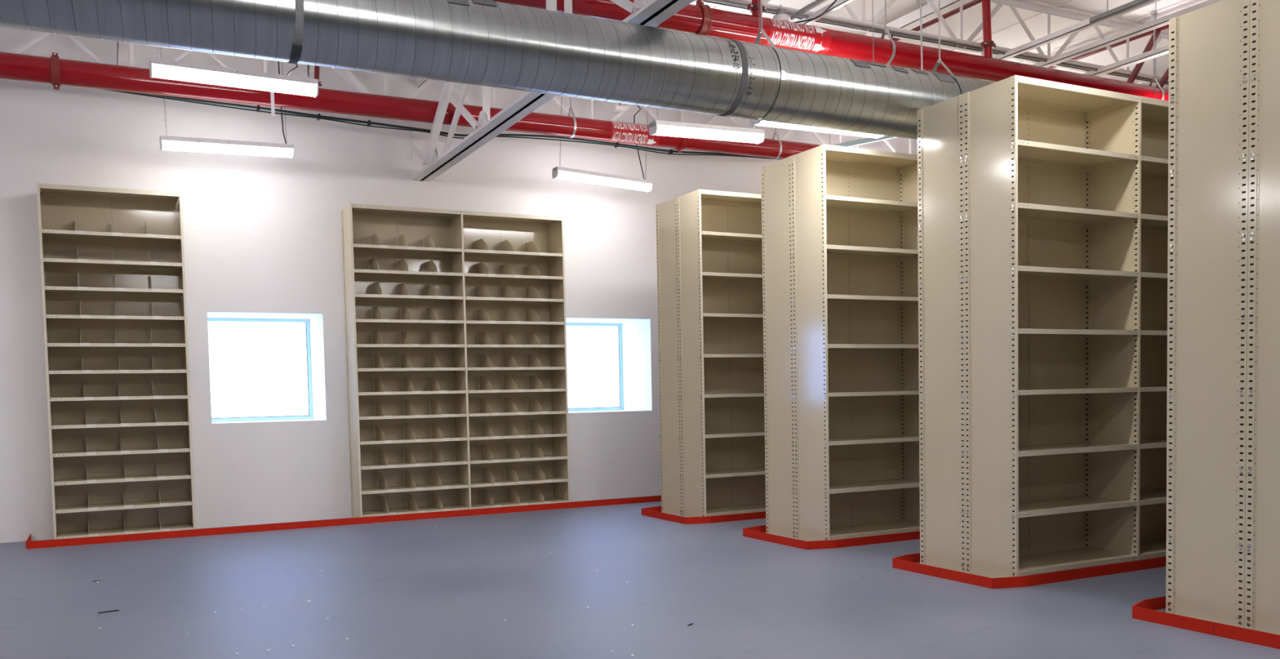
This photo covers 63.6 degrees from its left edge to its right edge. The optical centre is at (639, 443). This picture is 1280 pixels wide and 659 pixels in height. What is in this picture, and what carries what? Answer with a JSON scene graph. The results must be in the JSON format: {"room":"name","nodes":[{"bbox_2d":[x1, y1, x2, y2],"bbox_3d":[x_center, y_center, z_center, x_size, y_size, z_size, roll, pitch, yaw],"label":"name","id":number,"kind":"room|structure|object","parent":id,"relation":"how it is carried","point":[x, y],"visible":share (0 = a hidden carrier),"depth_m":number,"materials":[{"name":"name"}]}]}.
{"room":"storage room","nodes":[
{"label":"storage room","id":0,"kind":"room"},
{"bbox_2d":[0,26,917,542],"bbox_3d":[-2.040,-1.723,12.540,21.900,4.950,0.880,-3,3,-27],"label":"wall","id":1,"kind":"structure","parent":0,"point":[262,233],"depth_m":11.13,"materials":[{"name":"white paint"}]},
{"bbox_2d":[206,311,326,423],"bbox_3d":[-4.192,-0.831,11.466,1.179,1.175,0.879,-3,3,-27],"label":"window","id":2,"kind":"structure","parent":1,"relation":"in","point":[313,322],"depth_m":11.70,"materials":[{"name":"white paint"}]},
{"bbox_2d":[410,169,442,180],"bbox_3d":[-2.432,-3.058,11.761,0.350,0.090,0.049,-3,3,-27],"label":"plate","id":3,"kind":"object","parent":1,"relation":"attached to","point":[413,172],"visible":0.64,"depth_m":11.69,"materials":[{"name":"white paint"}]},
{"bbox_2d":[565,317,652,413],"bbox_3d":[-0.582,-0.997,13.321,1.185,1.175,0.879,-3,3,-27],"label":"window","id":4,"kind":"structure","parent":1,"relation":"in","point":[634,348],"depth_m":13.59,"materials":[{"name":"white paint"}]},
{"bbox_2d":[1,0,1207,88],"bbox_3d":[1.505,-3.987,5.441,21.900,0.162,16.580,-3,3,-27],"label":"ceiling","id":5,"kind":"structure","parent":0,"point":[1007,32],"depth_m":10.30,"materials":[{"name":"white metal"}]},
{"bbox_2d":[159,46,294,158],"bbox_3d":[-4.059,-3.433,10.091,1.220,1.180,0.162,-4,4,-27],"label":"strip light","id":6,"kind":"object","parent":5,"relation":"hanging from","point":[166,142],"visible":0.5,"depth_m":10.06,"materials":[{"name":"white plastic"}]},
{"bbox_2d":[149,46,319,97],"bbox_3d":[-3.156,-3.362,8.027,1.220,1.153,0.162,-2,3,-27],"label":"lamp","id":7,"kind":"object","parent":5,"relation":"hanging from","point":[158,68],"visible":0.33,"depth_m":7.98,"materials":[{"name":"white plastic"}]},
{"bbox_2d":[13,32,911,154],"bbox_3d":[-1.745,-3.886,11.774,21.460,0.498,0.110,-3,3,-27],"label":"joist","id":8,"kind":"object","parent":5,"relation":"attached to","point":[45,34],"visible":0.13,"depth_m":11.24,"materials":[{"name":"white paint"}]},
{"bbox_2d":[405,120,413,159],"bbox_3d":[-2.568,-3.441,11.467,0.060,0.550,0.038,-3,3,-27],"label":"strut","id":9,"kind":"object","parent":8,"relation":"attached to","point":[408,123],"visible":0.61,"depth_m":11.48,"materials":[{"name":"white paint"}]},
{"bbox_2d":[408,0,694,181],"bbox_3d":[1.020,-3.293,4.863,0.238,1.148,15.449,-3,3,-27],"label":"roof truss","id":10,"kind":"object","parent":5,"relation":"attached to","point":[652,13],"visible":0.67,"depth_m":9.77,"materials":[{"name":"white metal"}]},
{"bbox_2d":[342,69,424,159],"bbox_3d":[-2.746,-3.552,11.158,0.884,0.912,0.050,-3,3,-27],"label":"diagonal brace","id":11,"kind":"object","parent":10,"relation":"attached to","point":[348,73],"visible":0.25,"depth_m":11.20,"materials":[{"name":"white paint"}]},
{"bbox_3d":[-0.760,-3.800,9.864,21.460,0.517,0.110,-3,3,-27],"label":"joist","id":12,"kind":"object","parent":10,"relation":"on","visible":0},
{"bbox_2d":[116,41,128,66],"bbox_3d":[-4.564,-3.674,9.112,0.090,0.090,2.040,-3,3,-27],"label":"bridging angle","id":13,"kind":"object","parent":12,"relation":"attached to","point":[122,47],"visible":0.28,"depth_m":9.66,"materials":[{"name":"white paint"}]},
{"bbox_2d":[546,0,572,13],"bbox_3d":[-0.553,-3.373,7.006,0.220,1.138,0.063,-3,3,-27],"label":"hanger","id":14,"kind":"object","parent":5,"relation":"hanging from","point":[551,5],"visible":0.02,"depth_m":7.03,"materials":[{"name":"white metal"}]},
{"bbox_2d":[568,97,576,137],"bbox_3d":[-0.774,-3.792,11.523,0.060,0.743,0.236,-3,3,-27],"label":"hanger","id":15,"kind":"object","parent":5,"relation":"hanging from","point":[571,110],"visible":0.64,"depth_m":11.49,"materials":[{"name":"silver metal"}]},
{"bbox_2d":[551,97,653,191],"bbox_3d":[-0.434,-3.594,11.954,1.228,1.249,0.162,-3,3,-27],"label":"lamp","id":16,"kind":"object","parent":5,"relation":"hanging from","point":[558,172],"visible":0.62,"depth_m":11.92,"materials":[{"name":"white plastic"}]},
{"bbox_2d":[613,102,626,111],"bbox_3d":[-0.238,-4.027,11.960,0.140,0.336,0.070,-3,3,-27],"label":"junction box","id":17,"kind":"object","parent":5,"relation":"attached to","point":[619,108],"visible":0.59,"depth_m":11.94,"materials":[{"name":"white paint"}]},
{"bbox_2d":[648,107,764,143],"bbox_3d":[0.637,-3.534,9.976,1.220,1.157,0.162,-4,4,-27],"label":"lamp","id":18,"kind":"object","parent":5,"relation":"hanging from","point":[658,127],"visible":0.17,"depth_m":9.93,"materials":[{"name":"white metal"}]},
{"bbox_2d":[751,0,785,120],"bbox_3d":[0.849,-3.131,7.230,0.034,1.701,0.508,-3,3,-27],"label":"strap hanger","id":19,"kind":"object","parent":5,"relation":"hanging from","point":[761,31],"visible":0.59,"depth_m":7.12,"materials":[{"name":"grey metal"}]},
{"bbox_2d":[0,0,993,139],"bbox_3d":[0.018,-2.497,6.827,17.000,0.505,0.504,-3,3,-27],"label":"spiral duct","id":20,"kind":"object","parent":19,"relation":"hanging from","point":[491,43],"visible":0.62,"depth_m":6.25,"materials":[{"name":"grey metal"}]},
{"bbox_2d":[772,127,782,159],"bbox_3d":[1.680,-3.905,12.785,0.060,0.743,0.236,-3,3,-27],"label":"hanger","id":21,"kind":"object","parent":5,"relation":"hanging from","point":[775,132],"visible":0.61,"depth_m":12.75,"materials":[{"name":"silver metal"}]},
{"bbox_2d":[0,51,821,159],"bbox_3d":[-1.871,-3.703,10.961,20.480,0.747,0.257,-3,3,-27],"label":"pipe","id":22,"kind":"object","parent":21,"relation":"hanging from","point":[55,71],"visible":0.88,"depth_m":10.33,"materials":[{"name":"red metal"}]},
{"bbox_2d":[270,91,275,116],"bbox_3d":[-3.555,-3.310,9.978,0.032,0.290,0.004,-3,3,-27],"label":"clip","id":23,"kind":"object","parent":22,"relation":"attached to","point":[272,93],"visible":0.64,"depth_m":9.98,"materials":[{"name":"white paint"}]},
{"bbox_2d":[96,88,781,159],"bbox_3d":[-2.064,-3.405,11.059,10.664,0.247,0.014,-3,3,-27],"label":"cable","id":24,"kind":"object","parent":22,"relation":"hanging from","point":[96,88],"visible":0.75,"depth_m":10.82,"materials":[{"name":"black rubber"}]},
{"bbox_2d":[142,93,746,155],"bbox_3d":[-2.051,-3.423,11.031,10.664,0.240,0.020,-3,3,-27],"label":"cable","id":25,"kind":"object","parent":22,"relation":"attached to","point":[182,98],"visible":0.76,"depth_m":10.83,"materials":[{"name":"black rubber"}]},
{"bbox_2d":[133,92,762,157],"bbox_3d":[-2.072,-3.428,11.071,10.664,0.238,0.018,-3,3,-27],"label":"cable","id":26,"kind":"object","parent":22,"relation":"attached to","point":[134,92],"visible":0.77,"depth_m":10.81,"materials":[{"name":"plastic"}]},
{"bbox_2d":[748,0,884,138],"bbox_3d":[1.390,-3.241,8.057,1.220,1.581,0.162,-3,4,-27],"label":"lamp","id":27,"kind":"object","parent":5,"relation":"hanging from","point":[765,123],"visible":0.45,"depth_m":8.04,"materials":[{"name":"white metal"}]},
{"bbox_2d":[880,0,895,65],"bbox_3d":[2.037,-3.609,8.556,0.060,0.926,0.211,-3,3,-27],"label":"hanger","id":28,"kind":"object","parent":5,"relation":"hanging from","point":[886,29],"visible":0.6,"depth_m":8.55,"materials":[{"name":"grey metal"}]},
{"bbox_2d":[915,0,925,71],"bbox_3d":[2.155,-3.440,7.892,0.090,1.202,0.056,-3,3,-27],"label":"rod","id":29,"kind":"object","parent":5,"relation":"hanging from","point":[920,2],"visible":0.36,"depth_m":7.90,"materials":[{"name":"grey metal"}]},
{"bbox_2d":[693,0,1168,86],"bbox_3d":[0.225,-3.723,7.955,21.460,0.522,0.110,-3,3,-27],"label":"joist","id":30,"kind":"object","parent":5,"relation":"attached to","point":[1050,10],"visible":0.34,"depth_m":9.66,"materials":[{"name":"white paint"}]},
{"bbox_2d":[798,0,853,24],"bbox_3d":[2.459,-3.404,6.418,0.045,0.050,5.000,-3,3,-27],"label":"bridging angle","id":31,"kind":"object","parent":30,"relation":"attached to","point":[838,3],"visible":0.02,"depth_m":8.27,"materials":[{"name":"white paint"}]},
{"bbox_2d":[731,0,1168,80],"bbox_3d":[3.887,-3.629,9.707,11.200,0.028,0.028,-3,3,-27],"label":"conduit","id":32,"kind":"object","parent":31,"relation":"attached to","point":[772,6],"visible":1,"depth_m":8.98,"materials":[{"name":"red metal"}]},
{"bbox_2d":[705,0,1168,84],"bbox_3d":[3.866,-3.615,9.747,11.200,0.032,0.032,-3,3,-27],"label":"conduit","id":33,"kind":"object","parent":30,"relation":"attached to","point":[724,2],"visible":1,"depth_m":9.03,"materials":[{"name":"grey"}]},
{"bbox_2d":[992,0,1159,59],"bbox_3d":[4.441,-3.494,7.436,0.060,0.050,5.000,-3,3,-27],"label":"bridging angle","id":34,"kind":"object","parent":30,"relation":"attached to","point":[1084,24],"visible":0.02,"depth_m":8.98,"materials":[{"name":"white paint"}]},
{"bbox_2d":[1083,44,1168,76],"bbox_3d":[5.556,-3.545,7.998,0.090,0.050,4.980,-3,3,-27],"label":"lamp","id":35,"kind":"object","parent":30,"relation":"attached to","point":[1164,50],"visible":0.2,"depth_m":9.73,"materials":[{"name":"white metal"}]},
{"bbox_2d":[1032,0,1222,67],"bbox_3d":[4.934,-3.517,7.679,0.080,0.050,4.980,-3,3,-27],"label":"bridging angle","id":36,"kind":"object","parent":30,"relation":"attached to","point":[1164,20],"visible":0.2,"depth_m":9.04,"materials":[{"name":"white paint"}]},
{"bbox_2d":[932,0,964,93],"bbox_3d":[2.319,-3.198,7.986,0.034,1.701,0.508,-3,3,-27],"label":"strap hanger","id":37,"kind":"object","parent":5,"relation":"hanging from","point":[939,60],"visible":0.28,"depth_m":7.98,"materials":[{"name":"grey metal"}]},
{"bbox_2d":[1155,2,1156,37],"bbox_3d":[5.392,-3.636,10.061,1.220,1.153,0.162,-3,3,-27],"label":"strip light","id":38,"kind":"object","parent":5,"relation":"hanging from","point":[1155,2],"visible":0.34,"depth_m":9.78,"materials":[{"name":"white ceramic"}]},
{"bbox_2d":[1149,11,1164,99],"bbox_3d":[5.032,-3.747,10.095,0.060,0.926,0.211,-3,3,-27],"label":"hanger","id":39,"kind":"object","parent":5,"relation":"hanging from","point":[1153,13],"visible":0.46,"depth_m":10.08,"materials":[{"name":"grey metal"}]},
{"bbox_2d":[493,0,1168,101],"bbox_3d":[1.627,-3.325,4.190,20.480,0.890,10.800,-3,3,-27],"label":"pipe","id":40,"kind":"object","parent":39,"relation":"hanging from","point":[701,19],"visible":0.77,"depth_m":8.37,"materials":[{"name":"red metal"}]},
{"bbox_3d":[1.210,-3.679,6.044,21.460,0.458,0.110,-3,3,-27],"label":"joist","id":41,"kind":"object","parent":5,"relation":"attached to","visible":0},
{"bbox_2d":[795,0,818,13],"bbox_3d":[2.310,-3.368,6.229,0.030,0.030,4.600,-3,3,-27],"label":"conduit","id":42,"kind":"object","parent":41,"relation":"attached to","point":[815,1],"visible":0.47,"depth_m":8.13,"materials":[{"name":"grey metal"}]},
{"bbox_2d":[794,0,836,22],"bbox_3d":[1.399,-3.422,8.080,0.117,0.162,0.524,-3,3,-31],"label":"cable","id":43,"kind":"object","parent":42,"relation":"attached to","point":[833,2],"visible":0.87,"depth_m":8.08,"materials":[{"name":"black rubber"}]},
{"bbox_2d":[790,0,826,19],"bbox_3d":[2.267,-3.321,6.209,0.030,0.030,4.600,-3,3,-27],"label":"conduit","id":44,"kind":"object","parent":41,"relation":"attached to","point":[820,2],"visible":1,"depth_m":8.05,"materials":[{"name":"grey metal"}]},
{"bbox_2d":[773,4,789,21],"bbox_3d":[1.123,-3.429,8.227,0.130,0.140,0.130,-3,3,-27],"label":"junction box","id":45,"kind":"object","parent":44,"relation":"attached to","point":[780,13],"visible":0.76,"depth_m":8.19,"materials":[{"name":"white paint"}]},
{"bbox_2d":[864,0,973,39],"bbox_3d":[2.888,-3.946,9.038,0.120,0.100,4.700,-3,3,-27],"label":"bridging angle","id":46,"kind":"object","parent":41,"relation":"attached to","point":[911,20],"visible":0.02,"depth_m":9.51,"materials":[{"name":"white paint"}]},
{"bbox_3d":[3.842,-3.708,7.772,0.010,0.723,0.010,-3,3,-27],"label":"rod","id":47,"kind":"object","parent":5,"relation":"hanging from","visible":0},
{"bbox_2d":[1089,0,1154,23],"bbox_3d":[3.753,-3.369,7.976,0.044,0.040,0.620,-3,3,-27],"label":"channel","id":48,"kind":"object","parent":47,"relation":"hanging from","point":[1135,3],"visible":1,"depth_m":8.02,"materials":[{"name":"grey metal"}]},
{"bbox_3d":[2.100,-3.762,11.419,0.008,0.908,0.008,-3,3,-27],"label":"rod","id":49,"kind":"object","parent":5,"relation":"hanging from","visible":0},
{"bbox_2d":[831,135,896,146],"bbox_3d":[2.462,-3.366,11.515,0.974,0.255,0.070,-2,3,-12],"label":"lamp","id":50,"kind":"object","parent":49,"relation":"hanging from","point":[869,140],"visible":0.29,"depth_m":11.49,"materials":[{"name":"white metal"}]},
{"bbox_2d":[0,495,1279,658],"bbox_3d":[1.609,1.124,5.696,21.900,0.200,16.580,-3,3,-27],"label":"floor","id":51,"kind":"structure","parent":0,"point":[418,588],"depth_m":6.73,"materials":[{"name":"blue paint"}]},
{"bbox_2d":[97,609,119,613],"bbox_3d":[-3.405,1.076,6.606,0.120,0.007,0.008,-3,3,-33],"label":"scrap","id":52,"kind":"object","parent":51,"relation":"on","point":[113,610],"visible":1,"depth_m":6.60,"materials":[{"name":"black rubber"}]},
{"bbox_2d":[36,182,195,539],"bbox_3d":[-5.156,-0.768,10.205,1.246,3.402,0.459,-3,3,-27],"label":"shelving","id":53,"kind":"object","parent":51,"relation":"on","point":[113,272],"visible":0.98,"depth_m":10.32,"materials":[{"name":"beige metal"}]},
{"bbox_2d":[26,495,661,549],"bbox_3d":[-0.692,0.697,12.471,11.565,0.070,0.640,-3,3,-27],"label":"edging","id":54,"kind":"object","parent":51,"relation":"on","point":[284,526],"visible":0.67,"depth_m":10.75,"materials":[{"name":"red"}]},
{"bbox_2d":[341,203,570,517],"bbox_3d":[-2.058,-0.910,11.797,2.464,3.402,0.459,-3,3,-27],"label":"shelving","id":55,"kind":"object","parent":51,"relation":"on","point":[455,328],"visible":1,"depth_m":11.85,"materials":[{"name":"beige metal"}]},
{"bbox_2d":[655,197,682,516],"bbox_3d":[2.473,-0.994,12.127,4.877,3.353,0.458,-3,3,-27],"label":"shelving","id":56,"kind":"object","parent":51,"relation":"on","point":[665,211],"visible":0.15,"depth_m":11.02,"materials":[{"name":"beige metal"}]},
{"bbox_2d":[641,506,765,524],"bbox_3d":[2.603,0.653,12.028,5.327,0.070,1.122,-3,3,-27],"label":"edging","id":57,"kind":"object","parent":51,"relation":"on","point":[655,511],"visible":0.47,"depth_m":10.59,"materials":[{"name":"red"}]},
{"bbox_2d":[676,189,765,517],"bbox_3d":[2.684,-0.978,11.718,4.877,3.353,0.458,-3,3,-27],"label":"shelving","id":58,"kind":"object","parent":51,"relation":"on","point":[720,244],"visible":0.25,"depth_m":10.99,"materials":[{"name":"beige metal"}]},
{"bbox_2d":[760,155,795,538],"bbox_3d":[3.399,-0.923,10.332,4.877,3.353,0.458,-3,3,-27],"label":"shelving","id":59,"kind":"object","parent":51,"relation":"on","point":[775,177],"visible":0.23,"depth_m":9.22,"materials":[{"name":"beige metal"}]},
{"bbox_2d":[742,524,919,549],"bbox_3d":[3.529,0.724,10.233,5.327,0.070,1.122,-3,3,-27],"label":"edging","id":60,"kind":"object","parent":51,"relation":"on","point":[757,532],"visible":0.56,"depth_m":8.84,"materials":[{"name":"red"}]},
{"bbox_2d":[791,144,919,541],"bbox_3d":[3.610,-0.907,9.923,4.877,3.353,0.458,-3,3,-27],"label":"shelving","id":61,"kind":"object","parent":51,"relation":"on","point":[855,240],"visible":0.3,"depth_m":9.25,"materials":[{"name":"beige metal"}]},
{"bbox_2d":[916,93,965,572],"bbox_3d":[4.329,-0.852,8.530,4.877,3.353,0.458,-3,3,-27],"label":"shelving","id":62,"kind":"object","parent":51,"relation":"on","point":[940,141],"visible":0.25,"depth_m":7.41,"materials":[{"name":"beige metal"}]},
{"bbox_2d":[892,552,1166,588],"bbox_3d":[4.458,0.795,8.431,5.327,0.070,1.122,-3,3,-27],"label":"edging","id":63,"kind":"object","parent":51,"relation":"on","point":[907,562],"visible":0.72,"depth_m":7.11,"materials":[{"name":"red"}]},
{"bbox_2d":[963,75,1168,577],"bbox_3d":[4.539,-0.836,8.121,4.877,3.353,0.458,-3,3,-27],"label":"shelving","id":64,"kind":"object","parent":51,"relation":"on","point":[1066,185],"visible":0.63,"depth_m":7.47,"materials":[{"name":"beige metal"}]},
{"bbox_2d":[1132,595,1279,648],"bbox_3d":[5.381,0.866,6.641,5.327,0.070,1.122,-3,3,-27],"label":"edging","id":65,"kind":"object","parent":51,"relation":"on","point":[1144,610],"visible":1,"depth_m":5.50,"materials":[{"name":"red"}]},
{"bbox_2d":[1165,0,1249,627],"bbox_3d":[5.252,-0.781,6.740,4.877,3.353,0.458,-3,3,-27],"label":"shelving","id":66,"kind":"object","parent":51,"relation":"on","point":[1208,104],"visible":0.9,"depth_m":5.62,"materials":[{"name":"beige metal"}]},
{"bbox_2d":[1244,0,1279,635],"bbox_3d":[5.462,-0.765,6.332,4.877,3.353,0.458,-3,3,-27],"label":"shelving","id":67,"kind":"object","parent":51,"relation":"on","point":[1262,525],"visible":0.98,"depth_m":5.35,"materials":[{"name":"beige metal"}]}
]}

